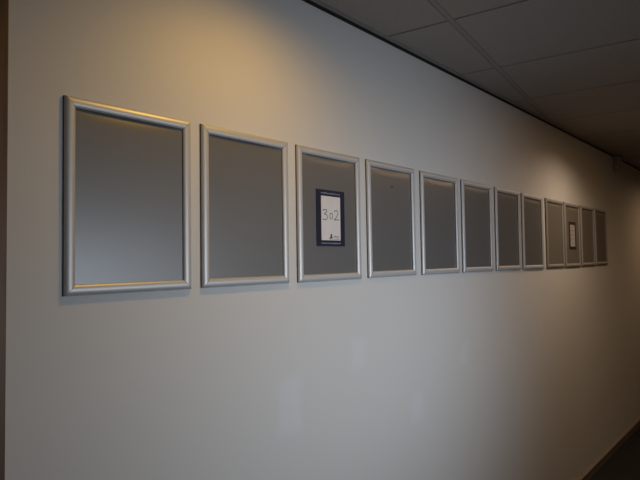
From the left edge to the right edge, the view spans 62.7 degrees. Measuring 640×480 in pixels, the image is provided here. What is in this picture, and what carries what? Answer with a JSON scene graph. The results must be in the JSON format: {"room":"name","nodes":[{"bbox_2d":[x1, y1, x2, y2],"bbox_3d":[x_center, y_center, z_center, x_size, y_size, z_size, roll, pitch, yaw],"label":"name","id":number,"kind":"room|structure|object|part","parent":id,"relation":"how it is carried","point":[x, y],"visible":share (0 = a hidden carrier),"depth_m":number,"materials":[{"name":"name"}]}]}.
{"room":"office corridor","nodes":[
{"label":"office corridor","id":0,"kind":"room"},
{"bbox_2d":[5,0,639,479],"bbox_3d":[2.239,0.466,4.289,0.120,2.557,8.643,-3,-3,43],"label":"wall","id":1,"kind":"structure","parent":0,"point":[530,374],"depth_m":1.73,"materials":[{"name":"white paint"}]},
{"bbox_2d":[0,0,8,479],"bbox_3d":[-0.708,0.385,1.067,0.116,2.556,0.089,-3,-3,43],"label":"trim","id":2,"kind":"structure","parent":1,"relation":"attached to","point":[4,4],"depth_m":1.07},
{"bbox_2d":[62,95,190,296],"bbox_3d":[-0.459,-0.098,1.292,0.012,0.452,0.330,-3,-3,43],"label":"frame","id":3,"kind":"object","parent":1,"relation":"attached to","point":[127,172],"visible":1,"depth_m":1.27,"materials":[{"name":"grey metal"}]},
{"bbox_3d":[-0.562,-0.100,1.179,0.012,0.451,0.025,-3,-3,43],"label":"rail","id":4,"kind":"part","parent":3,"relation":"part of","materials":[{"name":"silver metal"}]},
{"bbox_3d":[-0.456,0.116,1.283,0.012,0.025,0.329,-3,-3,43],"label":"rail","id":5,"kind":"part","parent":3,"relation":"part of","materials":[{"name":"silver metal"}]},
{"bbox_3d":[-0.462,-0.311,1.300,0.012,0.025,0.329,-3,-3,43],"label":"rail","id":6,"kind":"part","parent":3,"relation":"part of","materials":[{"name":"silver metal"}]},
{"bbox_3d":[-0.355,-0.095,1.404,0.012,0.451,0.025,-3,-3,43],"label":"rail","id":7,"kind":"part","parent":3,"relation":"part of","materials":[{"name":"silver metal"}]},
{"bbox_2d":[200,124,288,287],"bbox_3d":[-0.213,-0.092,1.559,0.012,0.452,0.330,-3,-3,43],"label":"frame","id":8,"kind":"object","parent":1,"relation":"attached to","point":[244,210],"visible":1,"depth_m":1.54,"materials":[{"name":"grey"}]},
{"bbox_3d":[-0.316,-0.095,1.446,0.012,0.451,0.025,-3,-3,43],"label":"rail","id":9,"kind":"part","parent":8,"relation":"part of","materials":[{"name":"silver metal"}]},
{"bbox_3d":[-0.216,-0.305,1.567,0.012,0.025,0.329,-3,-3,43],"label":"rail","id":10,"kind":"part","parent":8,"relation":"part of","materials":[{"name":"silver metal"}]},
{"bbox_3d":[-0.209,0.122,1.550,0.012,0.025,0.329,-3,-3,43],"label":"rail","id":11,"kind":"part","parent":8,"relation":"part of","materials":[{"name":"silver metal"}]},
{"bbox_3d":[-0.109,-0.089,1.671,0.012,0.451,0.025,-3,-3,43],"label":"rail","id":12,"kind":"part","parent":8,"relation":"part of","materials":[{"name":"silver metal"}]},
{"bbox_2d":[295,145,361,282],"bbox_3d":[0.038,-0.085,1.831,0.012,0.452,0.330,-3,-3,43],"label":"frame","id":13,"kind":"object","parent":1,"relation":"attached to","point":[315,169],"visible":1,"depth_m":1.81,"materials":[{"name":"grey"}]},
{"bbox_3d":[-0.065,-0.087,1.718,0.012,0.451,0.025,-3,-3,43],"label":"rail","id":14,"kind":"part","parent":13,"relation":"part of","materials":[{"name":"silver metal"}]},
{"bbox_3d":[0.035,-0.298,1.839,0.012,0.025,0.329,-3,-3,43],"label":"rail","id":15,"kind":"part","parent":13,"relation":"part of","materials":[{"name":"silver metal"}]},
{"bbox_3d":[0.042,0.129,1.823,0.012,0.025,0.329,-3,-3,43],"label":"rail","id":16,"kind":"part","parent":13,"relation":"part of","materials":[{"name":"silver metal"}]},
{"bbox_2d":[316,189,344,245],"bbox_3d":[0.038,-0.076,1.831,0.001,0.195,0.148,-3,-3,43],"label":"number card","id":17,"kind":"object","parent":13,"relation":"in","point":[330,216],"visible":1,"depth_m":1.83,"materials":[{"name":"white paper"}]},
{"bbox_3d":[0.141,-0.082,1.943,0.012,0.451,0.025,-3,-3,43],"label":"rail","id":18,"kind":"part","parent":13,"relation":"part of","materials":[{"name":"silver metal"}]},
{"bbox_2d":[365,159,416,277],"bbox_3d":[0.291,-0.080,2.105,0.012,0.452,0.330,-3,-3,43],"label":"frame","id":19,"kind":"object","parent":1,"relation":"attached to","point":[390,189],"visible":1,"depth_m":2.10,"materials":[{"name":"grey"}]},
{"bbox_3d":[0.188,-0.082,1.993,0.012,0.451,0.025,-3,-3,43],"label":"rail","id":20,"kind":"part","parent":19,"relation":"part of","materials":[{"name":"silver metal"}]},
{"bbox_3d":[0.288,-0.293,2.113,0.012,0.025,0.329,-3,-3,43],"label":"rail","id":21,"kind":"part","parent":19,"relation":"part of","materials":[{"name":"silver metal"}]},
{"bbox_3d":[0.295,0.134,2.098,0.012,0.025,0.329,-3,-3,43],"label":"rail","id":22,"kind":"part","parent":19,"relation":"part of","materials":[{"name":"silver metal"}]},
{"bbox_3d":[0.395,-0.077,2.217,0.012,0.451,0.025,-3,-3,43],"label":"rail","id":23,"kind":"part","parent":19,"relation":"part of","materials":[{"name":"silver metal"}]},
{"bbox_2d":[419,171,459,274],"bbox_3d":[0.549,-0.072,2.385,0.012,0.452,0.330,-3,-3,43],"label":"frame","id":24,"kind":"object","parent":1,"relation":"attached to","point":[439,217],"visible":1,"depth_m":2.38,"materials":[{"name":"grey"}]},
{"bbox_3d":[0.446,-0.075,2.272,0.012,0.451,0.025,-3,-3,43],"label":"rail","id":25,"kind":"part","parent":24,"relation":"part of","materials":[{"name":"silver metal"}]},
{"bbox_3d":[0.546,-0.285,2.393,0.012,0.025,0.329,-3,-3,43],"label":"rail","id":26,"kind":"part","parent":24,"relation":"part of","materials":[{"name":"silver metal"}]},
{"bbox_3d":[0.552,0.141,2.376,0.012,0.025,0.329,-3,-3,43],"label":"rail","id":27,"kind":"part","parent":24,"relation":"part of","materials":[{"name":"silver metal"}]},
{"bbox_3d":[0.652,-0.069,2.497,0.012,0.451,0.025,-3,-3,43],"label":"rail","id":28,"kind":"part","parent":24,"relation":"part of","materials":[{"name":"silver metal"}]},
{"bbox_2d":[302,0,639,169],"bbox_3d":[2.268,-0.760,4.292,0.010,0.029,8.643,-3,-3,43],"label":"trim","id":29,"kind":"structure","parent":1,"relation":"attached to","point":[310,2],"depth_m":2.38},
{"bbox_2d":[460,179,493,272],"bbox_3d":[0.799,-0.065,2.656,0.012,0.452,0.330,-3,-3,43],"label":"frame","id":30,"kind":"object","parent":1,"relation":"attached to","point":[476,198],"visible":1,"depth_m":2.65,"materials":[{"name":"grey"}]},
{"bbox_3d":[0.696,-0.068,2.544,0.012,0.451,0.025,-3,-3,43],"label":"rail","id":31,"kind":"part","parent":30,"relation":"part of","materials":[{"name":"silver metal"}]},
{"bbox_3d":[0.796,-0.279,2.665,0.012,0.025,0.329,-3,-3,43],"label":"rail","id":32,"kind":"part","parent":30,"relation":"part of","materials":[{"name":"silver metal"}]},
{"bbox_3d":[0.802,0.148,2.647,0.012,0.025,0.329,-3,-3,43],"label":"rail","id":33,"kind":"part","parent":30,"relation":"part of","materials":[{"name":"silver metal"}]},
{"bbox_3d":[0.902,-0.062,2.768,0.012,0.451,0.025,-3,-3,43],"label":"rail","id":34,"kind":"part","parent":30,"relation":"part of","materials":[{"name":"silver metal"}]},
{"bbox_2d":[494,187,521,270],"bbox_3d":[1.052,-0.058,2.931,0.012,0.452,0.330,-3,-3,43],"label":"frame","id":35,"kind":"object","parent":1,"relation":"attached to","point":[506,202],"visible":1,"depth_m":2.92,"materials":[{"name":"grey"}]},
{"bbox_3d":[0.949,-0.061,2.819,0.012,0.451,0.025,-3,-3,43],"label":"rail","id":36,"kind":"part","parent":35,"relation":"part of","materials":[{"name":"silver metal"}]},
{"bbox_3d":[1.050,-0.271,2.940,0.012,0.025,0.329,-3,-3,43],"label":"rail","id":37,"kind":"part","parent":35,"relation":"part of","materials":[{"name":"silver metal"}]},
{"bbox_3d":[1.055,0.156,2.922,0.012,0.025,0.329,-3,-3,43],"label":"rail","id":38,"kind":"part","parent":35,"relation":"part of","materials":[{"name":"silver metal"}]},
{"bbox_3d":[1.156,-0.054,3.043,0.012,0.451,0.025,-3,-3,43],"label":"rail","id":39,"kind":"part","parent":35,"relation":"part of","materials":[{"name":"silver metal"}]},
{"bbox_2d":[521,193,544,269],"bbox_3d":[1.299,-0.048,3.198,0.012,0.452,0.330,-3,-3,43],"label":"frame","id":40,"kind":"object","parent":1,"relation":"attached to","point":[531,206],"visible":1,"depth_m":3.19,"materials":[{"name":"grey"}]},
{"bbox_3d":[1.196,-0.052,3.086,0.012,0.451,0.025,-3,-3,43],"label":"rail","id":41,"kind":"part","parent":40,"relation":"part of","materials":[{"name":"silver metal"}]},
{"bbox_3d":[1.297,-0.262,3.207,0.012,0.025,0.329,-3,-3,43],"label":"rail","id":42,"kind":"part","parent":40,"relation":"part of","materials":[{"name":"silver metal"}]},
{"bbox_3d":[1.302,0.165,3.189,0.012,0.025,0.329,-3,-3,43],"label":"rail","id":43,"kind":"part","parent":40,"relation":"part of","materials":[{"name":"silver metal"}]},
{"bbox_3d":[1.402,-0.045,3.310,0.012,0.451,0.025,-3,-3,43],"label":"rail","id":44,"kind":"part","parent":40,"relation":"part of","materials":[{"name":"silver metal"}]},
{"bbox_2d":[544,198,564,267],"bbox_3d":[1.561,-0.042,3.483,0.012,0.452,0.330,-3,-3,43],"label":"frame","id":45,"kind":"object","parent":1,"relation":"attached to","point":[554,214],"visible":1,"depth_m":3.48,"materials":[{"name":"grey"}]},
{"bbox_3d":[1.458,-0.045,3.371,0.012,0.451,0.025,-3,-3,43],"label":"rail","id":46,"kind":"part","parent":45,"relation":"part of","materials":[{"name":"silver metal"}]},
{"bbox_3d":[1.559,-0.255,3.491,0.012,0.025,0.329,-3,-3,43],"label":"rail","id":47,"kind":"part","parent":45,"relation":"part of","materials":[{"name":"silver metal"}]},
{"bbox_3d":[1.564,0.171,3.474,0.012,0.025,0.329,-3,-3,43],"label":"rail","id":48,"kind":"part","parent":45,"relation":"part of","materials":[{"name":"silver metal"}]},
{"bbox_3d":[1.665,-0.038,3.595,0.012,0.451,0.025,-3,-3,43],"label":"rail","id":49,"kind":"part","parent":45,"relation":"part of","materials":[{"name":"silver metal"}]},
{"bbox_2d":[563,202,580,266],"bbox_3d":[1.800,-0.034,3.742,0.012,0.452,0.330,-3,-3,43],"label":"frame","id":50,"kind":"object","parent":1,"relation":"attached to","point":[571,211],"visible":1,"depth_m":3.73,"materials":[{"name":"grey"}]},
{"bbox_3d":[1.697,-0.037,3.630,0.012,0.451,0.025,-3,-3,43],"label":"rail","id":51,"kind":"part","parent":50,"relation":"part of","materials":[{"name":"silver metal"}]},
{"bbox_3d":[1.798,-0.247,3.751,0.012,0.025,0.329,-3,-3,43],"label":"rail","id":52,"kind":"part","parent":50,"relation":"part of","materials":[{"name":"silver metal"}]},
{"bbox_2d":[569,222,575,248],"bbox_3d":[1.802,-0.031,3.745,0.001,0.195,0.148,-3,-3,43],"label":"number card","id":53,"kind":"object","parent":50,"relation":"in","point":[572,225],"visible":1,"depth_m":3.74,"materials":[{"name":"paper"}]},
{"bbox_3d":[1.803,0.180,3.733,0.012,0.025,0.329,-3,-3,43],"label":"rail","id":54,"kind":"part","parent":50,"relation":"part of","materials":[{"name":"silver metal"}]},
{"bbox_3d":[1.904,-0.030,3.854,0.012,0.451,0.025,-3,-3,43],"label":"rail","id":55,"kind":"part","parent":50,"relation":"part of","materials":[{"name":"silver metal"}]},
{"bbox_2d":[579,205,595,265],"bbox_3d":[2.044,-0.029,4.006,0.012,0.452,0.330,-3,-3,43],"label":"frame","id":56,"kind":"object","parent":1,"relation":"attached to","point":[587,233],"visible":1,"depth_m":4.00,"materials":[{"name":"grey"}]},
{"bbox_3d":[1.941,-0.032,3.894,0.012,0.451,0.025,-3,-3,43],"label":"rail","id":57,"kind":"part","parent":56,"relation":"part of","materials":[{"name":"silver metal"}]},
{"bbox_3d":[2.042,-0.242,4.015,0.012,0.025,0.329,-3,-3,43],"label":"rail","id":58,"kind":"part","parent":56,"relation":"part of","materials":[{"name":"silver metal"}]},
{"bbox_3d":[2.047,0.185,3.998,0.012,0.025,0.329,-3,-3,43],"label":"rail","id":59,"kind":"part","parent":56,"relation":"part of","materials":[{"name":"silver metal"}]},
{"bbox_3d":[2.147,-0.025,4.119,0.012,0.451,0.025,-3,-3,43],"label":"rail","id":60,"kind":"part","parent":56,"relation":"part of","materials":[{"name":"silver metal"}]},
{"bbox_2d":[594,208,607,264],"bbox_3d":[2.284,-0.024,4.267,0.012,0.452,0.330,-3,-3,43],"label":"frame","id":61,"kind":"object","parent":1,"relation":"attached to","point":[600,222],"visible":1,"depth_m":4.27,"materials":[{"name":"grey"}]},
{"bbox_3d":[2.181,-0.027,4.155,0.012,0.451,0.025,-3,-3,43],"label":"rail","id":62,"kind":"part","parent":61,"relation":"part of","materials":[{"name":"silver metal"}]},
{"bbox_3d":[2.281,-0.237,4.275,0.012,0.025,0.329,-3,-3,43],"label":"rail","id":63,"kind":"part","parent":61,"relation":"part of","materials":[{"name":"silver metal"}]},
{"bbox_3d":[2.287,0.190,4.258,0.012,0.025,0.329,-3,-3,43],"label":"rail","id":64,"kind":"part","parent":61,"relation":"part of","materials":[{"name":"silver metal"}]},
{"bbox_3d":[2.388,-0.020,4.379,0.012,0.451,0.025,-3,-3,43],"label":"rail","id":65,"kind":"part","parent":61,"relation":"part of","materials":[{"name":"silver metal"}]},
{"bbox_2d":[578,418,639,479],"bbox_3d":[2.307,1.711,4.194,0.016,0.060,8.643,-3,-3,43],"label":"baseboard","id":66,"kind":"structure","parent":1,"relation":"attached to","point":[601,461],"depth_m":4.19,"materials":[{"name":"brown wood"}]},
{"bbox_2d":[319,0,639,167],"bbox_3d":[2.446,-0.865,2.800,2.540,0.100,10.840,-3,-3,43],"label":"ceiling","id":67,"kind":"structure","parent":0,"point":[573,64],"depth_m":2.23,"materials":[{"name":"tile"}]},
{"bbox_2d":[612,155,622,170],"bbox_3d":[2.644,-0.677,4.660,0.055,0.125,0.140,-3,-3,43],"label":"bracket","id":68,"kind":"object","parent":67,"relation":"attached to","point":[616,159],"visible":1,"depth_m":4.62,"materials":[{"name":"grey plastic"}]},
{"bbox_3d":[2.644,-0.727,4.662,0.055,0.025,0.140,-3,-3,43],"label":"mounting plate","id":69,"kind":"part","parent":68,"relation":"part of","materials":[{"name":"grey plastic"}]},
{"bbox_2d":[589,427,639,479],"bbox_3d":[2.484,1.730,2.699,2.540,0.100,10.840,-3,-3,43],"label":"floor","id":70,"kind":"structure","parent":0,"point":[624,464],"depth_m":4.06,"materials":[{"name":"grey carpet"}]}
]}

